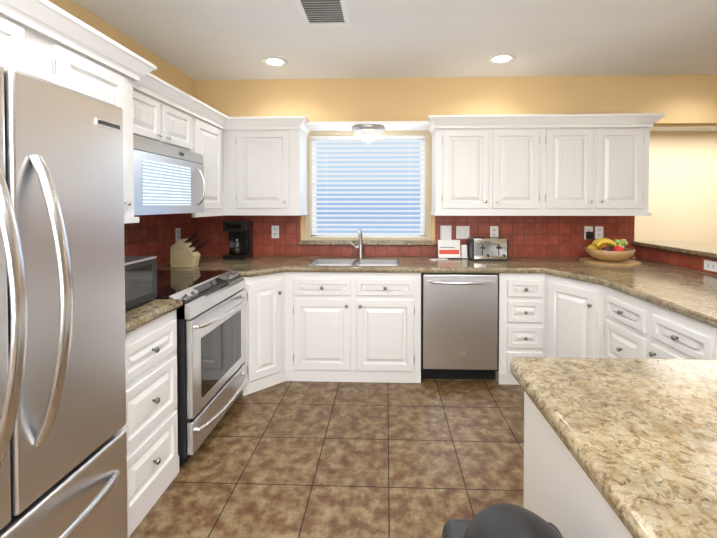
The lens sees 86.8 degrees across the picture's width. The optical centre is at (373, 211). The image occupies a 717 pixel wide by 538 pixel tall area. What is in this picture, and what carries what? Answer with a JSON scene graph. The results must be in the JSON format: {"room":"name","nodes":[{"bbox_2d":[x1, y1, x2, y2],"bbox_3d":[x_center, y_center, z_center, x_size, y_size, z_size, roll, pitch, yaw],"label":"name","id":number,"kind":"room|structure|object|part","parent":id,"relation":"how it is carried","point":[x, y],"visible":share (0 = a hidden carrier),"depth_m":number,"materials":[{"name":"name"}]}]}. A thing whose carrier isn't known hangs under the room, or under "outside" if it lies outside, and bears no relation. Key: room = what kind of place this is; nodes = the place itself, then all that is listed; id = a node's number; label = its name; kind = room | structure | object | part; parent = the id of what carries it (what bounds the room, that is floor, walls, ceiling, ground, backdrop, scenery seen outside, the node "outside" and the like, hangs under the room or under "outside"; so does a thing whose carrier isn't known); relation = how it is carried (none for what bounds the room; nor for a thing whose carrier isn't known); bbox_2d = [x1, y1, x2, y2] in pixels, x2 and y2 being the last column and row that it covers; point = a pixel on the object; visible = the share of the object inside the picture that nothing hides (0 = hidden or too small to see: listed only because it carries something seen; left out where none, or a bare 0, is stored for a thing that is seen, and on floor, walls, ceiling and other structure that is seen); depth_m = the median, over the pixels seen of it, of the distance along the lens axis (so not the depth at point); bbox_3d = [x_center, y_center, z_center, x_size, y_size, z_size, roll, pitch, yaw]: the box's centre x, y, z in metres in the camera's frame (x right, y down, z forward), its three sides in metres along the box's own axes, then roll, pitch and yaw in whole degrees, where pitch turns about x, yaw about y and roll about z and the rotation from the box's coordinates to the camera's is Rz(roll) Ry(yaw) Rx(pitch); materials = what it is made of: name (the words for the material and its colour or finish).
{"room":"kitchen","nodes":[
{"label":"kitchen","id":0,"kind":"room"},
{"bbox_2d":[48,0,194,266],"bbox_3d":[-1.878,0.098,0.650,0.150,2.590,6.280,0,1,2],"label":"wall","id":1,"kind":"structure","parent":0,"point":[165,71],"depth_m":2.74,"materials":[{"name":"yellow paint"}]},
{"bbox_2d":[0,0,55,82],"bbox_3d":[-1.522,-0.552,1.223,0.519,0.270,0.551,0,1,2],"label":"upper cabinet","id":2,"kind":"object","parent":1,"relation":"attached to","point":[27,45],"depth_m":1.39,"materials":[{"name":"white wood"}]},
{"bbox_2d":[56,32,139,219],"bbox_3d":[-1.505,-0.331,1.730,0.519,0.730,0.457,0,1,2],"label":"upper cabinet","id":3,"kind":"object","parent":1,"relation":"attached to","point":[79,68],"depth_m":1.79,"materials":[{"name":"white wood"}]},
{"bbox_2d":[136,72,211,215],"bbox_3d":[-1.485,-0.342,2.364,0.519,0.730,0.812,0,1,2],"label":"upper cabinet","id":4,"kind":"object","parent":1,"relation":"attached to","point":[183,152],"depth_m":2.40,"materials":[{"name":"white wood"}]},
{"bbox_2d":[133,136,205,214],"bbox_3d":[-1.456,-0.193,2.382,0.538,0.418,0.770,0,1,2],"label":"microwave","id":5,"kind":"object","parent":4,"relation":"in","point":[167,179],"depth_m":2.29,"materials":[{"name":"grey metal"}]},
{"bbox_2d":[176,228,180,241],"bbox_3d":[-1.704,0.205,3.298,0.006,0.115,0.070,0,1,2],"label":"electrical outlet plate","id":6,"kind":"object","parent":1,"relation":"attached to","point":[178,231],"depth_m":3.30,"materials":[{"name":"white plastic"}]},
{"bbox_2d":[212,120,223,215],"bbox_3d":[-1.513,-0.353,3.007,0.419,0.730,0.470,0,1,2],"label":"upper cabinet","id":7,"kind":"object","parent":1,"relation":"attached to","point":[217,128],"depth_m":3.17,"materials":[{"name":"white wood"}]},
{"bbox_2d":[129,376,523,537],"bbox_3d":[2.600,1.396,1.911,9.020,0.050,9.050,0,1,2],"label":"floor","id":8,"kind":"structure","parent":0,"point":[427,458],"depth_m":2.05,"materials":[{"name":"tile"}]},
{"bbox_2d":[0,64,127,537],"bbox_3d":[-1.320,0.498,1.034,0.900,1.775,0.900,0,1,2],"label":"fridge","id":9,"kind":"object","parent":8,"relation":"on","point":[63,454],"visible":1,"depth_m":1.15,"materials":[{"name":"grey metal"}]},
{"bbox_2d":[121,213,192,537],"bbox_3d":[-1.362,0.488,1.747,0.746,1.772,0.505,0,1,2],"label":"base cabinet","id":10,"kind":"object","parent":8,"relation":"on","point":[151,426],"depth_m":1.78,"materials":[{"name":"white wood"}]},
{"bbox_2d":[125,256,156,309],"bbox_3d":[-1.391,0.345,1.754,0.552,0.225,0.390,0,1,2],"label":"microwave","id":11,"kind":"object","parent":10,"relation":"on","point":[140,279],"visible":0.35,"depth_m":1.81,"materials":[{"name":"black plastic"}]},
{"bbox_2d":[155,270,246,466],"bbox_3d":[-1.297,0.900,2.396,0.857,0.926,0.778,0,1,2],"label":"range","id":12,"kind":"object","parent":8,"relation":"on","point":[211,346],"visible":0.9,"depth_m":2.21,"materials":[{"name":"silver metal"}]},
{"bbox_2d":[155,270,227,298],"bbox_3d":[-1.396,0.454,2.392,0.659,0.026,0.778,0,1,2],"label":"cooktop","id":13,"kind":"object","parent":12,"relation":"in","point":[171,284],"depth_m":2.41,"materials":[{"name":"black glass"}]},
{"bbox_3d":[-0.964,0.931,2.385,0.036,0.720,0.762,0,1,2],"label":"door","id":14,"kind":"part","parent":12,"relation":"part of","materials":[{"name":"silver metal"}]},
{"bbox_2d":[193,215,716,395],"bbox_3d":[0.537,0.683,3.047,4.519,1.338,1.049,0,1,2],"label":"cabinet","id":15,"kind":"object","parent":8,"relation":"on","point":[318,313],"depth_m":2.99,"materials":[{"name":"white wood"}]},
{"bbox_2d":[170,235,205,267],"bbox_3d":[-1.453,0.311,2.981,0.247,0.252,0.100,0,1,2],"label":"knife block","id":16,"kind":"object","parent":15,"relation":"on","point":[184,253],"visible":1,"depth_m":2.94,"materials":[{"name":"brown wood"}]},
{"bbox_2d":[223,221,252,259],"bbox_3d":[-1.235,0.261,3.464,0.211,0.335,0.200,0,1,2],"label":"coffee maker","id":17,"kind":"object","parent":15,"relation":"on","point":[240,240],"visible":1,"depth_m":3.40,"materials":[{"name":"black plastic"}]},
{"bbox_2d":[308,259,398,265],"bbox_3d":[-0.158,0.561,3.218,0.738,0.248,0.368,0,1,2],"label":"sink","id":18,"kind":"object","parent":15,"relation":"in","point":[314,262],"depth_m":3.39,"materials":[{"name":"silver metal"}]},
{"bbox_2d":[349,228,363,258],"bbox_3d":[-0.159,0.289,3.377,0.137,0.282,0.228,0,1,2],"label":"faucet","id":19,"kind":"object","parent":15,"relation":"on","point":[360,252],"depth_m":3.44,"materials":[{"name":"silver metal"}]},
{"bbox_2d":[429,240,466,260],"bbox_3d":[0.665,0.347,3.386,0.356,0.165,0.186,0,1,2],"label":"cards","id":20,"kind":"object","parent":15,"relation":"on","point":[448,248],"visible":1,"depth_m":3.44,"materials":[{"name":"white paper"}]},
{"bbox_2d":[468,237,508,260],"bbox_3d":[1.007,0.332,3.353,0.310,0.196,0.216,0,1,2],"label":"toaster","id":21,"kind":"object","parent":15,"relation":"on","point":[488,248],"visible":1,"depth_m":3.26,"materials":[{"name":"silver metal"}]},
{"bbox_2d":[579,238,640,265],"bbox_3d":[2.004,0.331,3.228,0.450,0.204,0.450,0,1,2],"label":"fruit bowl","id":22,"kind":"object","parent":15,"relation":"on","point":[606,251],"visible":1,"depth_m":3.15,"materials":[{"name":"brown wood"}]},
{"bbox_2d":[421,273,498,379],"bbox_3d":[0.682,0.915,3.212,0.604,0.868,0.660,0,1,2],"label":"dishwasher","id":23,"kind":"object","parent":8,"relation":"on","point":[459,325],"visible":0.98,"depth_m":2.95,"materials":[{"name":"silver metal"}]},
{"bbox_3d":[0.672,0.828,2.912,0.498,0.582,0.064,0,1,2],"label":"handle","id":24,"kind":"part","parent":23,"relation":"part of","materials":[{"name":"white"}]},
{"bbox_2d":[442,503,562,537],"bbox_3d":[0.281,0.997,0.700,0.266,0.790,0.366,0,1,2],"label":"trash can","id":25,"kind":"object","parent":8,"relation":"on","point":[502,520],"visible":1,"depth_m":0.75,"materials":[{"name":"black plastic"}]},
{"bbox_2d":[497,345,716,537],"bbox_3d":[0.910,0.935,0.678,1.001,0.915,1.090,0,1,2],"label":"base cabinet","id":26,"kind":"object","parent":8,"relation":"on","point":[611,371],"depth_m":0.88,"materials":[{"name":"white stone"}]},
{"bbox_2d":[597,253,716,348],"bbox_3d":[2.091,0.846,1.452,1.309,1.066,2.820,0,1,2],"label":"base cabinet","id":27,"kind":"object","parent":8,"relation":"on","point":[668,300],"depth_m":2.24,"materials":[{"name":"white"}]},
{"bbox_2d":[352,124,384,143],"bbox_3d":[-0.051,-0.673,3.399,0.296,0.152,0.296,0,1,2],"label":"light","id":28,"kind":"object","parent":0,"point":[368,132],"visible":1,"depth_m":3.31,"materials":[{"name":"white glass"}]},
{"bbox_2d":[73,0,716,131],"bbox_3d":[2.600,-1.248,1.866,9.020,0.060,9.050,0,1,2],"label":"ceiling","id":29,"kind":"structure","parent":0,"point":[217,39],"depth_m":2.69,"materials":[{"name":"paint"}]},
{"bbox_2d":[262,57,287,66],"bbox_3d":[-0.820,-1.235,3.144,0.210,0.009,0.210,0,1,2],"label":"recessed light","id":30,"kind":"object","parent":29,"relation":"in","point":[275,61],"visible":1,"depth_m":3.13,"materials":[{"name":"white"}]},
{"bbox_2d":[294,0,350,26],"bbox_3d":[-0.309,-1.218,2.247,0.300,0.012,0.500,0,1,2],"label":"ceiling vent","id":31,"kind":"object","parent":29,"relation":"in","point":[319,13],"visible":1,"depth_m":2.33,"materials":[{"name":"white metal"}]},
{"bbox_2d":[488,54,514,63],"bbox_3d":[1.039,-1.234,3.083,0.210,0.009,0.210,0,1,2],"label":"recessed light","id":32,"kind":"object","parent":29,"relation":"in","point":[502,59],"visible":1,"depth_m":3.08,"materials":[{"name":"white"}]},
{"bbox_2d":[195,74,716,257],"bbox_3d":[2.656,0.048,3.567,9.020,2.590,0.150,0,1,2],"label":"wall","id":33,"kind":"structure","parent":0,"point":[370,99],"depth_m":3.53,"materials":[{"name":"yellow paint"}]},
{"bbox_2d":[224,124,307,211],"bbox_3d":[-0.974,-0.360,3.438,0.673,0.730,0.328,0,1,2],"label":"upper cabinet","id":34,"kind":"object","parent":33,"relation":"attached to","point":[265,165],"depth_m":3.28,"materials":[{"name":"white wood"}]},
{"bbox_2d":[272,226,278,237],"bbox_3d":[-0.936,0.197,3.600,0.070,0.120,0.006,0,1,2],"label":"electrical outlet plate","id":35,"kind":"object","parent":33,"relation":"attached to","point":[275,229],"depth_m":3.60,"materials":[{"name":"white plastic"}]},
{"bbox_2d":[299,240,435,244],"bbox_3d":[-0.061,0.295,3.565,1.270,0.036,0.089,0,1,2],"label":"window sill","id":36,"kind":"structure","parent":33,"relation":"attached to","point":[367,242],"depth_m":3.53,"materials":[{"name":"stone"}]},
{"bbox_2d":[305,131,431,239],"bbox_3d":[-0.058,-0.249,3.661,1.208,1.058,0.120,0,1,2],"label":"window frame","id":37,"kind":"structure","parent":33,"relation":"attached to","point":[428,156],"depth_m":3.60,"materials":[{"name":"beige wood"}]},
{"bbox_2d":[312,139,424,235],"bbox_3d":[-0.056,-0.235,3.704,1.100,0.980,0.035,0,1,2],"label":"window","id":38,"kind":"structure","parent":37,"relation":"attached to","point":[369,199],"depth_m":3.71,"materials":[{"name":"blue"}]},
{"bbox_2d":[311,135,424,237],"bbox_3d":[-0.058,-0.234,3.647,1.092,0.976,0.040,0,1,2],"label":"window blinds","id":39,"kind":"object","parent":38,"relation":"attached to","point":[317,139],"visible":0.92,"depth_m":3.64,"materials":[{"name":"white plastic"}]},
{"bbox_3d":[-0.057,-0.235,3.698,1.100,0.980,0.022,0,1,2],"label":"window sash","id":40,"kind":"part","parent":38,"relation":"part of","materials":[{"name":"white plastic"}]},
{"bbox_2d":[124,213,634,265],"bbox_3d":[0.314,0.234,2.509,4.108,0.422,2.123,0,1,2],"label":"backsplash","id":41,"kind":"structure","parent":33,"relation":"attached to","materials":[{"name":"tile"}]},
{"bbox_2d":[440,226,451,239],"bbox_3d":[0.674,0.206,3.532,0.102,0.143,0.035,0,1,2],"label":"electrical outlet plate","id":42,"kind":"object","parent":33,"relation":"attached to","point":[445,231],"depth_m":3.51,"materials":[{"name":"white plastic"}]},
{"bbox_2d":[456,226,468,238],"bbox_3d":[0.832,0.199,3.540,0.121,0.118,0.008,0,1,2],"label":"electrical outlet plate","id":43,"kind":"object","parent":33,"relation":"attached to","point":[462,232],"depth_m":3.54,"materials":[{"name":"white plastic"}]},
{"bbox_2d":[430,124,547,215],"bbox_3d":[0.984,-0.359,3.374,0.898,0.730,0.328,0,1,2],"label":"upper cabinet","id":44,"kind":"object","parent":33,"relation":"attached to","point":[476,167],"depth_m":3.21,"materials":[{"name":"white wood"}]},
{"bbox_2d":[490,226,497,236],"bbox_3d":[1.121,0.198,3.532,0.076,0.115,0.006,0,1,2],"label":"electrical outlet plate","id":45,"kind":"object","parent":33,"relation":"attached to","point":[493,229],"depth_m":3.53,"materials":[{"name":"white plastic"}]},
{"bbox_2d":[584,226,595,238],"bbox_3d":[1.984,0.200,3.488,0.076,0.118,0.035,0,1,2],"label":"electrical outlet plate","id":46,"kind":"object","parent":33,"relation":"attached to","point":[588,230],"depth_m":3.50,"materials":[{"name":"white plastic"}]},
{"bbox_2d":[544,124,652,215],"bbox_3d":[1.875,-0.359,3.344,0.886,0.730,0.328,0,1,2],"label":"upper cabinet","id":47,"kind":"object","parent":33,"relation":"attached to","point":[590,169],"depth_m":3.18,"materials":[{"name":"white wood"}]},
{"bbox_2d":[596,226,602,238],"bbox_3d":[2.081,0.199,3.500,0.072,0.115,0.006,0,1,2],"label":"electrical outlet plate","id":48,"kind":"object","parent":33,"relation":"attached to","point":[599,229],"depth_m":3.50,"materials":[{"name":"white plastic"}]},
{"bbox_2d":[704,260,716,271],"bbox_3d":[2.371,0.385,2.664,0.006,0.070,0.115,0,1,2],"label":"electrical outlet plate","id":49,"kind":"object","parent":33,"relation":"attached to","point":[708,265],"depth_m":2.67,"materials":[{"name":"white plastic"}]},
{"bbox_2d":[634,131,716,245],"bbox_3d":[4.801,0.002,6.268,4.910,2.590,0.150,0,1,2],"label":"wall","id":50,"kind":"structure","parent":0,"point":[683,186],"depth_m":6.18,"materials":[{"name":"beige paint"}]}
]}

